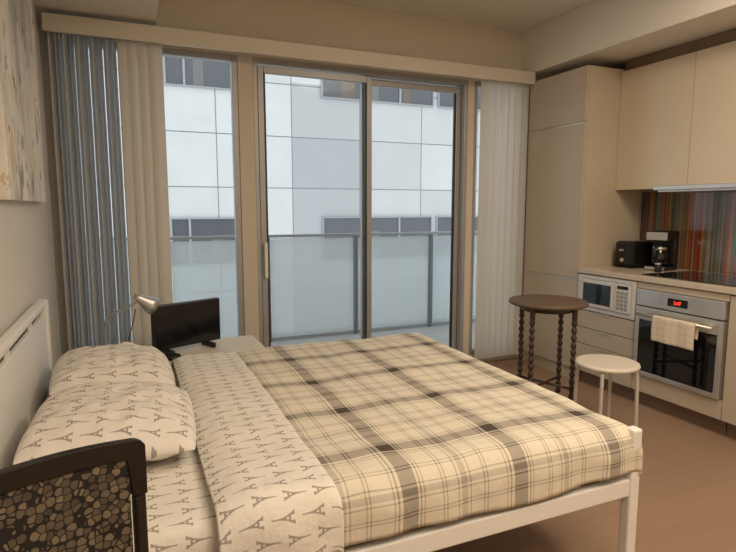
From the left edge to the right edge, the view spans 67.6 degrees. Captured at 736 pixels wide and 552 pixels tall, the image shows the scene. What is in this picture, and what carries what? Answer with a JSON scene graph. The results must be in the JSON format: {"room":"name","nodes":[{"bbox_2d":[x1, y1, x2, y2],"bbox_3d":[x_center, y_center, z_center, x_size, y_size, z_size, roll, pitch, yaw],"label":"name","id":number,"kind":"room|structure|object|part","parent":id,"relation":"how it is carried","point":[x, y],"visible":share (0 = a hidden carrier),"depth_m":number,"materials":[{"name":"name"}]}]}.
{"room":"studio apartment","nodes":[
{"label":"studio apartment","id":0,"kind":"room"},
{"bbox_2d":[0,1,61,368],"bbox_3d":[-0.929,-0.164,0.837,0.150,2.860,6.000,-3,8,-23],"label":"wall","id":1,"kind":"structure","parent":0,"point":[28,271],"depth_m":2.67,"materials":[{"name":"paint"}]},
{"bbox_2d":[0,0,46,201],"bbox_3d":[-1.543,-0.884,2.424,0.036,1.100,1.000,-3,8,-23],"label":"painting","id":2,"kind":"object","parent":1,"relation":"attached to","point":[22,174],"visible":1,"depth_m":2.33},
{"bbox_2d":[32,0,158,25],"bbox_3d":[-0.559,-1.439,0.841,0.656,0.329,5.700,-3,8,-23],"label":"soffit","id":3,"kind":"object","parent":1,"relation":"attached to","point":[130,11],"depth_m":3.24,"materials":[{"name":"paint"}]},
{"bbox_3d":[-0.277,-1.573,3.978,3.600,0.035,0.050,-3,8,-23],"label":"track","id":4,"kind":"object","parent":1,"relation":"attached to","visible":0},
{"bbox_2d":[41,12,535,84],"bbox_3d":[-0.251,-1.573,3.917,3.600,0.100,0.030,-3,8,-23],"label":"blind valance","id":5,"kind":"object","parent":4,"relation":"attached to","point":[51,22],"visible":1,"depth_m":3.72,"materials":[{"name":"paint"}]},
{"bbox_2d":[39,0,540,361],"bbox_3d":[-0.058,-0.601,4.374,4.280,2.860,0.150,-3,8,-23],"label":"wall","id":6,"kind":"structure","parent":0,"point":[311,22],"depth_m":4.01,"materials":[{"name":"paint"}]},
{"bbox_2d":[73,38,244,335],"bbox_3d":[-1.430,-0.346,3.775,1.105,2.340,0.070,-3,8,-23],"label":"window","id":7,"kind":"structure","parent":6,"relation":"in","point":[166,52],"depth_m":3.90,"materials":[{"name":"metal"}]},
{"bbox_2d":[47,31,133,350],"bbox_3d":[-1.730,-0.297,3.502,0.392,2.350,0.087,-3,8,-23],"label":"vertical blind","id":8,"kind":"object","parent":7,"relation":"attached to","point":[62,48],"visible":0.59,"depth_m":3.46,"materials":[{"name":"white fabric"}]},
{"bbox_2d":[118,40,172,344],"bbox_3d":[-1.443,-0.312,3.625,0.260,2.350,0.024,-3,8,-23],"label":"vertical blind","id":9,"kind":"object","parent":7,"relation":"attached to","point":[140,64],"visible":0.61,"depth_m":3.58,"materials":[{"name":"beige fabric"}]},
{"bbox_2d":[253,57,468,351],"bbox_3d":[-0.009,-0.383,4.401,1.790,2.420,0.190,-3,8,-23],"label":"door","id":10,"kind":"structure","parent":6,"relation":"in","point":[367,78],"depth_m":4.33,"materials":[{"name":"metal"}]},
{"bbox_3d":[-0.749,-0.116,4.031,0.025,0.260,0.044,-3,8,-23],"label":"handle","id":11,"kind":"part","parent":10,"relation":"part of","materials":[{"name":"white plastic"}]},
{"bbox_3d":[-0.382,-0.363,4.202,0.883,2.310,0.036,-3,8,-23],"label":"sash","id":12,"kind":"part","parent":10,"relation":"part of","materials":[{"name":"glass"}]},
{"bbox_3d":[0.359,-0.411,4.585,0.903,2.310,0.036,-3,8,-23],"label":"sash","id":13,"kind":"part","parent":10,"relation":"part of","materials":[{"name":"glass"}]},
{"bbox_2d":[469,81,508,353],"bbox_3d":[1.073,-0.479,4.850,0.440,2.340,0.070,-3,8,-23],"label":"window","id":14,"kind":"structure","parent":6,"relation":"in","point":[477,84],"depth_m":4.74,"materials":[{"name":"metal"}]},
{"bbox_2d":[474,80,528,358],"bbox_3d":[1.150,-0.450,4.739,0.499,2.350,0.015,-3,8,-23],"label":"vertical blind","id":15,"kind":"object","parent":14,"relation":"attached to","point":[495,122],"visible":0.94,"depth_m":4.73,"materials":[{"name":"white fabric"}]},
{"bbox_2d":[626,29,735,70],"bbox_3d":[2.363,-1.516,3.418,0.020,0.080,1.830,-3,8,-23],"label":"cabinet filler","id":16,"kind":"object","parent":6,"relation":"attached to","point":[728,36],"visible":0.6,"depth_m":3.80,"materials":[{"name":"brown wood"}]},
{"bbox_2d":[315,0,594,32],"bbox_3d":[1.103,-1.766,1.525,4.580,0.150,6.000,-3,8,-23],"label":"ceiling","id":17,"kind":"structure","parent":0,"point":[521,16],"depth_m":4.14,"materials":[{"name":"paint"}]},
{"bbox_2d":[358,357,735,551],"bbox_3d":[1.103,1.207,1.893,4.580,0.120,6.000,-3,8,-23],"label":"floor","id":18,"kind":"structure","parent":0,"point":[687,492],"depth_m":2.59,"materials":[{"name":"laminate"}]},
{"bbox_2d":[0,438,148,551],"bbox_3d":[-0.376,0.801,0.776,0.525,0.959,0.470,5,8,34],"label":"armchair","id":19,"kind":"object","parent":18,"relation":"on","point":[78,499],"visible":1,"depth_m":0.96,"materials":[{"name":"brown wood"}]},
{"bbox_3d":[-0.567,0.369,0.852,0.062,0.119,0.460,5,8,34],"label":"rail","id":20,"kind":"part","parent":19,"relation":"part of","materials":[{"name":"brown wood"}]},
{"bbox_3d":[-0.430,0.824,1.081,0.018,0.839,0.022,5,8,34],"label":"post","id":21,"kind":"part","parent":19,"relation":"part of","materials":[{"name":"brown wood"}]},
{"bbox_2d":[141,335,264,366],"bbox_3d":[-1.085,0.703,3.259,0.910,0.545,0.440,-3,8,-23],"label":"nightstand","id":22,"kind":"object","parent":18,"relation":"on","point":[238,343],"visible":0.14,"depth_m":3.30,"materials":[{"name":"laminate"}]},
{"bbox_2d":[103,294,159,344],"bbox_3d":[-1.300,0.274,2.968,0.357,0.375,0.143,1,7,5],"label":"desk lamp","id":23,"kind":"object","parent":22,"relation":"on","point":[149,304],"visible":0.64,"depth_m":2.93,"materials":[{"name":"silver metal"}]},
{"bbox_3d":[-1.325,0.283,2.948,0.216,0.317,0.038,1,7,12],"label":"stem","id":24,"kind":"part","parent":23,"relation":"part of","materials":[{"name":"silver metal"}]},
{"bbox_3d":[-1.191,0.147,2.959,0.130,0.120,0.100,-3,8,-23],"label":"lamp shade","id":25,"kind":"part","parent":23,"relation":"part of","materials":[{"name":"silver metal"}]},
{"bbox_2d":[165,353,180,360],"bbox_3d":[-1.082,0.445,3.031,0.100,0.020,0.100,-3,8,-23],"label":"remote","id":26,"kind":"object","parent":22,"relation":"on","point":[170,356],"visible":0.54,"depth_m":3.02,"materials":[{"name":"black plastic"}]},
{"bbox_2d":[151,297,220,353],"bbox_3d":[-1.049,0.291,3.202,0.140,0.285,0.420,6,10,42],"label":"television","id":27,"kind":"object","parent":22,"relation":"on","point":[179,324],"visible":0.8,"depth_m":3.18,"materials":[{"name":"black plastic"}]},
{"bbox_2d":[0,299,641,551],"bbox_3d":[-0.303,0.616,2.349,2.075,0.940,1.740,-3,8,-23],"label":"frame","id":28,"kind":"object","parent":18,"relation":"on","point":[26,370],"visible":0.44,"depth_m":1.90,"materials":[{"name":"white paint"}]},
{"bbox_3d":[-1.239,0.505,1.927,0.020,0.465,1.640,-3,8,-23],"label":"headboard panel","id":29,"kind":"part","parent":28,"relation":"part of","materials":[{"name":"white paint"}]},
{"bbox_3d":[-1.237,0.666,1.948,0.040,0.940,1.740,-3,8,-23],"label":"headboard","id":30,"kind":"part","parent":28,"relation":"part of","materials":[{"name":"white paint"}]},
{"bbox_2d":[45,367,219,551],"bbox_3d":[-0.308,0.616,2.335,1.985,0.168,1.596,-3,8,-23],"label":"mattress","id":31,"kind":"object","parent":28,"relation":"on","point":[181,515],"visible":0.03,"depth_m":1.51,"materials":[{"name":"fabric"}]},
{"bbox_2d":[13,380,195,464],"bbox_3d":[-0.875,0.490,1.908,0.519,0.180,0.600,-3,8,-20],"label":"pillow","id":32,"kind":"object","parent":31,"relation":"on","point":[159,415],"visible":0.86,"depth_m":1.75,"materials":[{"name":"fabric"}]},
{"bbox_2d":[49,342,174,394],"bbox_3d":[-1.151,0.416,2.492,0.489,0.178,0.600,-3,8,-26],"label":"pillow","id":33,"kind":"object","parent":31,"relation":"on","point":[124,361],"visible":0.77,"depth_m":2.34,"materials":[{"name":"fabric"}]},
{"bbox_2d":[172,332,642,551],"bbox_3d":[-0.027,0.566,2.449,1.487,0.215,1.705,-3,8,-23],"label":"comforter","id":34,"kind":"object","parent":31,"relation":"on","point":[332,446],"visible":1,"depth_m":1.88,"materials":[{"name":"fabric"}]},
{"bbox_3d":[0.023,0.811,1.606,1.990,0.065,0.035,-3,8,-23],"label":"rail","id":35,"kind":"part","parent":28,"relation":"part of","materials":[{"name":"white paint"}]},
{"bbox_3d":[0.957,0.836,2.017,0.045,0.585,0.045,-3,8,-23],"label":"leg","id":36,"kind":"part","parent":28,"relation":"part of","materials":[{"name":"white paint"}]},
{"bbox_2d":[509,294,588,400],"bbox_3d":[1.193,0.538,3.694,0.506,0.765,0.506,-3,8,-23],"label":"round table","id":37,"kind":"object","parent":18,"relation":"on","point":[560,305],"visible":0.78,"depth_m":3.57,"materials":[{"name":"brown wood"}]},
{"bbox_3d":[1.063,0.537,3.833,0.037,0.734,0.037,-3,8,-23],"label":"leg","id":38,"kind":"part","parent":37,"relation":"part of","materials":[{"name":"brown wood"}]},
{"bbox_3d":[1.055,0.570,3.566,0.037,0.734,0.037,-3,8,-23],"label":"leg","id":39,"kind":"part","parent":37,"relation":"part of","materials":[{"name":"brown wood"}]},
{"bbox_3d":[1.331,0.537,3.825,0.037,0.734,0.037,-3,8,-23],"label":"leg","id":40,"kind":"part","parent":37,"relation":"part of","materials":[{"name":"brown wood"}]},
{"bbox_3d":[1.324,0.571,3.559,0.037,0.734,0.037,-3,8,-23],"label":"leg","id":41,"kind":"part","parent":37,"relation":"part of","materials":[{"name":"brown wood"}]},
{"bbox_2d":[522,65,640,379],"bbox_3d":[1.796,-0.421,4.667,0.624,2.430,0.650,-3,8,-23],"label":"tall cabinet","id":42,"kind":"object","parent":18,"relation":"on","point":[576,215],"visible":0.58,"depth_m":4.39,"materials":[{"name":"laminate"}]},
{"bbox_3d":[1.522,0.345,4.642,0.019,0.715,0.644,-3,8,-23],"label":"door","id":43,"kind":"part","parent":42,"relation":"part of","materials":[{"name":"laminate"}]},
{"bbox_3d":[1.511,-0.009,4.594,0.004,0.010,0.644,-3,8,-23],"label":"handle","id":44,"kind":"part","parent":42,"relation":"part of","materials":[{"name":"metal"}]},
{"bbox_3d":[1.522,-0.608,4.524,0.019,1.193,0.644,-3,8,-23],"label":"door","id":45,"kind":"part","parent":42,"relation":"part of","materials":[{"name":"laminate"}]},
{"bbox_3d":[1.511,-1.198,4.447,0.004,0.010,0.644,-3,8,-23],"label":"handle","id":46,"kind":"part","parent":42,"relation":"part of","materials":[{"name":"metal"}]},
{"bbox_3d":[1.522,-1.410,4.425,0.019,0.408,0.644,-3,8,-23],"label":"door","id":47,"kind":"part","parent":42,"relation":"part of","materials":[{"name":"laminate"}]},
{"bbox_2d":[573,354,640,426],"bbox_3d":[1.434,0.734,3.324,0.364,0.448,0.364,-3,8,-23],"label":"stool","id":48,"kind":"object","parent":18,"relation":"on","point":[603,363],"visible":0.84,"depth_m":3.24,"materials":[{"name":"paint"}]},
{"bbox_3d":[1.312,0.735,3.399,0.088,0.426,0.022,4,8,31],"label":"leg","id":49,"kind":"part","parent":48,"relation":"part of","materials":[{"name":"paint"}]},
{"bbox_3d":[1.359,0.759,3.204,0.022,0.426,0.088,4,8,31],"label":"leg","id":50,"kind":"part","parent":48,"relation":"part of","materials":[{"name":"paint"}]},
{"bbox_3d":[1.434,0.525,3.298,0.364,0.028,0.364,-3,8,-23],"label":"seat","id":51,"kind":"part","parent":48,"relation":"part of","materials":[{"name":"white plastic"}]},
{"bbox_3d":[1.509,0.730,3.446,0.022,0.427,0.088,4,8,31],"label":"leg","id":52,"kind":"part","parent":48,"relation":"part of","materials":[{"name":"paint"}]},
{"bbox_3d":[1.556,0.754,3.250,0.088,0.427,0.022,4,8,31],"label":"leg","id":53,"kind":"part","parent":48,"relation":"part of","materials":[{"name":"paint"}]},
{"bbox_2d":[575,273,639,400],"bbox_3d":[2.034,0.422,4.215,0.626,0.868,0.542,-3,8,-23],"label":"base cabinet","id":54,"kind":"object","parent":18,"relation":"on","point":[597,333],"visible":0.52,"depth_m":4.08,"materials":[{"name":"laminate"}]},
{"bbox_3d":[1.760,0.656,4.126,0.019,0.215,0.540,-3,8,-23],"label":"drawer","id":55,"kind":"part","parent":54,"relation":"part of","materials":[{"name":"laminate"}]},
{"bbox_3d":[1.760,0.482,4.104,0.019,0.125,0.540,-3,8,-23],"label":"drawer","id":56,"kind":"part","parent":54,"relation":"part of","materials":[{"name":"laminate"}]},
{"bbox_3d":[1.760,0.351,4.088,0.019,0.130,0.540,-3,8,-23],"label":"drawer","id":57,"kind":"part","parent":54,"relation":"part of","materials":[{"name":"laminate"}]},
{"bbox_2d":[577,273,637,319],"bbox_3d":[1.916,0.136,4.129,0.430,0.272,0.536,-3,8,-23],"label":"microwave","id":58,"kind":"object","parent":54,"relation":"in","point":[617,297],"visible":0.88,"depth_m":4.01,"materials":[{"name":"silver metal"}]},
{"bbox_3d":[1.719,0.136,4.116,0.023,0.207,0.332,-3,8,-23],"label":"door","id":59,"kind":"part","parent":58,"relation":"part of","materials":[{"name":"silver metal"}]},
{"bbox_3d":[1.760,0.152,3.970,0.017,0.160,0.014,-3,8,-23],"label":"door handle","id":60,"kind":"part","parent":58,"relation":"part of","materials":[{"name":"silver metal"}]},
{"bbox_3d":[1.812,0.163,3.903,0.023,0.207,0.128,-3,8,-23],"label":"control panel","id":61,"kind":"part","parent":58,"relation":"part of","materials":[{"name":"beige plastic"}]},
{"bbox_2d":[632,281,731,434],"bbox_3d":[2.272,0.489,3.675,0.620,0.868,0.636,-3,8,-23],"label":"base cabinet","id":62,"kind":"object","parent":18,"relation":"on","point":[701,410],"visible":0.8,"depth_m":3.53,"materials":[{"name":"laminate"}]},
{"bbox_2d":[633,286,728,399],"bbox_3d":[2.204,0.403,3.635,0.622,0.596,0.616,-3,8,-23],"label":"oven","id":63,"kind":"object","parent":62,"relation":"in","point":[700,370],"visible":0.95,"depth_m":3.47,"materials":[{"name":"silver metal"}]},
{"bbox_3d":[1.927,0.282,3.499,0.019,0.019,0.540,-3,8,-23],"label":"door handle","id":64,"kind":"part","parent":63,"relation":"part of","materials":[{"name":"metal"}]},
{"bbox_2d":[651,315,698,350],"bbox_3d":[1.935,0.355,3.485,0.035,0.168,0.306,-3,8,-23],"label":"dish towel","id":65,"kind":"object","parent":63,"relation":"hanging from","point":[670,331],"visible":1,"depth_m":3.47,"materials":[{"name":"fabric"}]},
{"bbox_3d":[1.983,0.499,3.550,0.032,0.353,0.542,-3,8,-23],"label":"door glass","id":66,"kind":"part","parent":63,"relation":"part of","materials":[{"name":"black glass"}]},
{"bbox_3d":[1.987,0.174,3.512,0.031,0.111,0.616,-3,8,-23],"label":"control panel","id":67,"kind":"part","parent":63,"relation":"part of","materials":[{"name":"metal"}]},
{"bbox_2d":[721,295,735,438],"bbox_3d":[2.560,0.570,3.016,0.620,0.868,0.802,-3,8,-23],"label":"base cabinet","id":68,"kind":"object","parent":18,"relation":"on","point":[728,414],"visible":0.98,"depth_m":3.23,"materials":[{"name":"laminate"}]},
{"bbox_2d":[578,266,735,294],"bbox_3d":[2.326,0.050,3.499,0.652,0.038,1.995,-3,8,-23],"label":"countertop","id":69,"kind":"structure","parent":68,"relation":"on","point":[634,274],"depth_m":3.78,"materials":[{"name":"stone"}]},
{"bbox_2d":[615,240,653,267],"bbox_3d":[2.072,-0.173,4.297,0.272,0.206,0.170,-3,8,-23],"label":"toaster","id":70,"kind":"object","parent":69,"relation":"on","point":[628,253],"visible":0.93,"depth_m":4.23,"materials":[{"name":"black plastic"}]},
{"bbox_3d":[2.083,-0.077,4.313,0.230,0.012,0.150,-3,8,-23],"label":"plate","id":71,"kind":"part","parent":70,"relation":"part of","materials":[{"name":"black plastic"}]},
{"bbox_2d":[654,263,661,271],"bbox_3d":[2.100,-0.062,3.982,0.048,0.064,0.048,-3,8,-23],"label":"spice jar","id":72,"kind":"object","parent":69,"relation":"on","point":[658,266],"visible":1,"depth_m":3.96,"materials":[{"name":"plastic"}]},
{"bbox_2d":[644,230,679,270],"bbox_3d":[2.185,-0.191,4.105,0.237,0.290,0.164,-5,9,-37],"label":"coffee maker","id":73,"kind":"object","parent":69,"relation":"on","point":[665,248],"visible":0.91,"depth_m":4.07,"materials":[{"name":"black plastic"}]},
{"bbox_3d":[2.118,-0.056,4.070,0.006,0.021,0.140,-5,9,-37],"label":"plate","id":74,"kind":"part","parent":73,"relation":"part of","materials":[{"name":"metal"}]},
{"bbox_3d":[2.114,-0.161,4.054,0.058,0.109,0.016,-5,9,-37],"label":"carafe handle","id":75,"kind":"part","parent":73,"relation":"part of","materials":[{"name":"black plastic"}]},
{"bbox_2d":[641,271,735,286],"bbox_3d":[2.254,0.011,3.619,0.510,0.007,0.640,-3,8,-23],"label":"cooktop","id":76,"kind":"object","parent":69,"relation":"in","point":[696,276],"visible":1,"depth_m":3.66,"materials":[{"name":"black glass"}]},
{"bbox_2d":[638,190,732,274],"bbox_3d":[3.136,-0.380,2.583,0.150,2.860,6.000,-3,8,-23],"label":"wall","id":77,"kind":"structure","parent":0,"point":[645,190],"depth_m":4.49,"materials":[{"name":"paint"}]},
{"bbox_2d":[521,0,735,78],"bbox_3d":[2.760,-1.600,2.268,0.670,0.359,5.700,-3,8,-23],"label":"soffit","id":78,"kind":"object","parent":77,"relation":"attached to","point":[603,33],"depth_m":3.88,"materials":[{"name":"paint"}]},
{"bbox_2d":[616,52,695,190],"bbox_3d":[2.208,-1.098,4.072,0.290,0.900,0.606,-3,8,-23],"label":"upper cabinet","id":79,"kind":"object","parent":77,"relation":"attached to","point":[656,101],"visible":0.76,"depth_m":3.98,"materials":[{"name":"laminate"}]},
{"bbox_2d":[640,191,735,274],"bbox_3d":[2.622,-0.278,3.585,0.010,0.588,1.990,-3,8,-23],"label":"backsplash","id":80,"kind":"structure","parent":77,"relation":"attached to","point":[705,222],"depth_m":4.03,"materials":[{"name":"multicoloured glass"}]},
{"bbox_2d":[687,41,735,184],"bbox_3d":[2.451,-1.029,3.516,0.290,0.900,0.606,-3,8,-23],"label":"upper cabinet","id":81,"kind":"object","parent":77,"relation":"attached to","point":[712,154],"visible":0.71,"depth_m":3.59,"materials":[{"name":"laminate"}]},
{"bbox_2d":[653,183,735,191],"bbox_3d":[2.394,-0.590,3.661,0.302,0.043,0.900,-3,8,-23],"label":"range hood","id":82,"kind":"object","parent":81,"relation":"attached to","point":[718,187],"visible":1,"depth_m":3.72,"materials":[{"name":"metal"}]},
{"label":"outside","id":83,"kind":"structure","parent":0,"visible":0},
{"bbox_2d":[74,49,500,311],"bbox_3d":[-0.693,-3.360,13.884,26.000,22.000,0.600,-3,8,-23],"label":"facade","id":84,"kind":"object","parent":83,"point":[313,141],"visible":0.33,"depth_m":13.30,"materials":[{"name":"white concrete"}]},
{"bbox_2d":[162,56,230,89],"bbox_3d":[-3.957,-4.893,11.907,2.060,1.530,0.055,-3,8,-23],"label":"window","id":85,"kind":"structure","parent":84,"relation":"attached to","point":[176,71],"depth_m":12.05,"materials":[{"name":"grey glass"}]},
{"bbox_2d":[193,60,203,85],"bbox_3d":[-3.727,-4.512,12.056,0.213,0.677,0.001,-3,8,-23],"label":"blind","id":86,"kind":"object","parent":85,"relation":"attached to","point":[198,65],"depth_m":12.07,"materials":[{"name":"grey fabric"}]},
{"bbox_2d":[169,218,234,263],"bbox_3d":[-3.957,-0.770,12.417,2.060,1.080,0.055,-3,8,-23],"label":"window","id":87,"kind":"structure","parent":84,"relation":"attached to","point":[178,226],"depth_m":12.46,"materials":[{"name":"grey glass"}]},
{"bbox_3d":[-3.962,-0.771,12.428,2.000,1.020,0.020,-3,8,-23],"label":"pane","id":88,"kind":"part","parent":87,"relation":"part of","materials":[{"name":"grey glass"}]},
{"bbox_2d":[322,216,431,237],"bbox_3d":[0.297,-0.996,14.243,3.090,1.080,0.055,-3,8,-23],"label":"window","id":89,"kind":"structure","parent":84,"relation":"attached to","point":[392,223],"depth_m":14.24,"materials":[{"name":"grey glass"}]},
{"bbox_2d":[321,79,433,106],"bbox_3d":[0.297,-5.119,13.734,3.090,1.530,0.055,-3,8,-23],"label":"window","id":90,"kind":"structure","parent":84,"relation":"attached to","point":[330,89],"depth_m":13.81,"materials":[{"name":"grey glass"}]},
{"bbox_2d":[341,81,354,98],"bbox_3d":[-0.493,-4.790,13.432,0.360,0.891,0.001,-3,8,-23],"label":"blind","id":91,"kind":"object","parent":90,"relation":"attached to","point":[347,88],"depth_m":13.46,"materials":[{"name":"beige fabric"}]},
{"bbox_2d":[372,86,378,100],"bbox_3d":[0.135,-4.681,13.719,0.307,0.604,0.001,-3,8,-23],"label":"blind","id":92,"kind":"object","parent":90,"relation":"attached to","point":[375,90],"depth_m":13.76,"materials":[{"name":"grey fabric"}]},
{"bbox_2d":[403,89,410,103],"bbox_3d":[1.003,-4.709,14.094,0.221,0.567,0.001,-3,8,-23],"label":"blind","id":93,"kind":"object","parent":90,"relation":"attached to","point":[406,93],"depth_m":14.10,"materials":[{"name":"beige fabric"}]},
{"bbox_2d":[435,216,477,235],"bbox_3d":[2.857,-1.132,15.343,2.210,1.080,0.055,-3,8,-23],"label":"window","id":94,"kind":"structure","parent":84,"relation":"attached to","point":[443,223],"depth_m":14.98,"materials":[{"name":"grey glass"}]},
{"bbox_2d":[437,89,501,110],"bbox_3d":[2.857,-5.255,14.833,2.210,1.530,0.055,-3,8,-23],"label":"window","id":95,"kind":"structure","parent":84,"relation":"attached to","point":[445,100],"depth_m":14.59,"materials":[{"name":"grey glass"}]},
{"bbox_3d":[2.857,-5.255,14.833,2.210,1.530,0.055,-3,8,-23],"label":"frame","id":96,"kind":"part","parent":95,"relation":"part of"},
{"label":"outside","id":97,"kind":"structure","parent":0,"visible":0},
{"bbox_2d":[271,318,481,346],"bbox_3d":[0.167,0.844,5.804,7.200,0.240,1.950,-3,8,-23],"label":"balcony slab","id":98,"kind":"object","parent":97,"point":[440,333],"visible":0.1,"depth_m":6.21,"materials":[{"name":"concrete"}]},
{"bbox_2d":[86,231,497,343],"bbox_3d":[-0.077,0.085,6.279,7.000,1.150,0.060,-3,8,-23],"label":"balcony railing","id":99,"kind":"object","parent":98,"relation":"on","point":[315,282],"visible":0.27,"depth_m":6.11,"materials":[{"name":"glass"}]},
{"bbox_3d":[-2.417,0.209,5.274,0.920,1.050,0.012,-3,8,-23],"label":"glass panel","id":100,"kind":"part","parent":99,"relation":"part of","materials":[{"name":"white"}]},
{"bbox_3d":[-1.513,0.161,5.662,0.930,1.050,0.012,-3,8,-23],"label":"glass panel","id":101,"kind":"part","parent":99,"relation":"part of","materials":[{"name":"white"}]},
{"bbox_3d":[-1.059,0.152,5.859,0.040,1.119,0.060,-3,8,-23],"label":"post","id":102,"kind":"part","parent":99,"relation":"part of","materials":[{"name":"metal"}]},
{"bbox_3d":[-0.077,-0.471,6.210,7.000,0.030,0.050,-3,8,-23],"label":"rail","id":103,"kind":"part","parent":99,"relation":"part of","materials":[{"name":"metal"}]},
{"bbox_3d":[-0.600,0.113,6.054,0.940,1.050,0.012,-3,8,-23],"label":"glass panel","id":104,"kind":"part","parent":99,"relation":"part of","materials":[{"name":"white"}]},
{"bbox_3d":[-0.141,0.104,6.253,0.040,1.119,0.060,-3,8,-23],"label":"post","id":105,"kind":"part","parent":99,"relation":"part of","materials":[{"name":"metal"}]},
{"bbox_3d":[-0.077,0.631,6.346,7.000,0.030,0.030,-3,8,-23],"label":"rail","id":106,"kind":"part","parent":99,"relation":"part of","materials":[{"name":"metal"}]},
{"bbox_3d":[0.304,0.065,6.442,0.910,1.050,0.012,-3,8,-23],"label":"glass panel","id":107,"kind":"part","parent":99,"relation":"part of","materials":[{"name":"white"}]},
{"bbox_3d":[0.749,0.057,6.636,0.040,1.119,0.060,-3,8,-23],"label":"post","id":108,"kind":"part","parent":99,"relation":"part of","materials":[{"name":"metal"}]},
{"bbox_3d":[1.208,0.017,6.831,0.940,1.050,0.012,-3,8,-23],"label":"glass panel","id":109,"kind":"part","parent":99,"relation":"part of","materials":[{"name":"white"}]}
]}

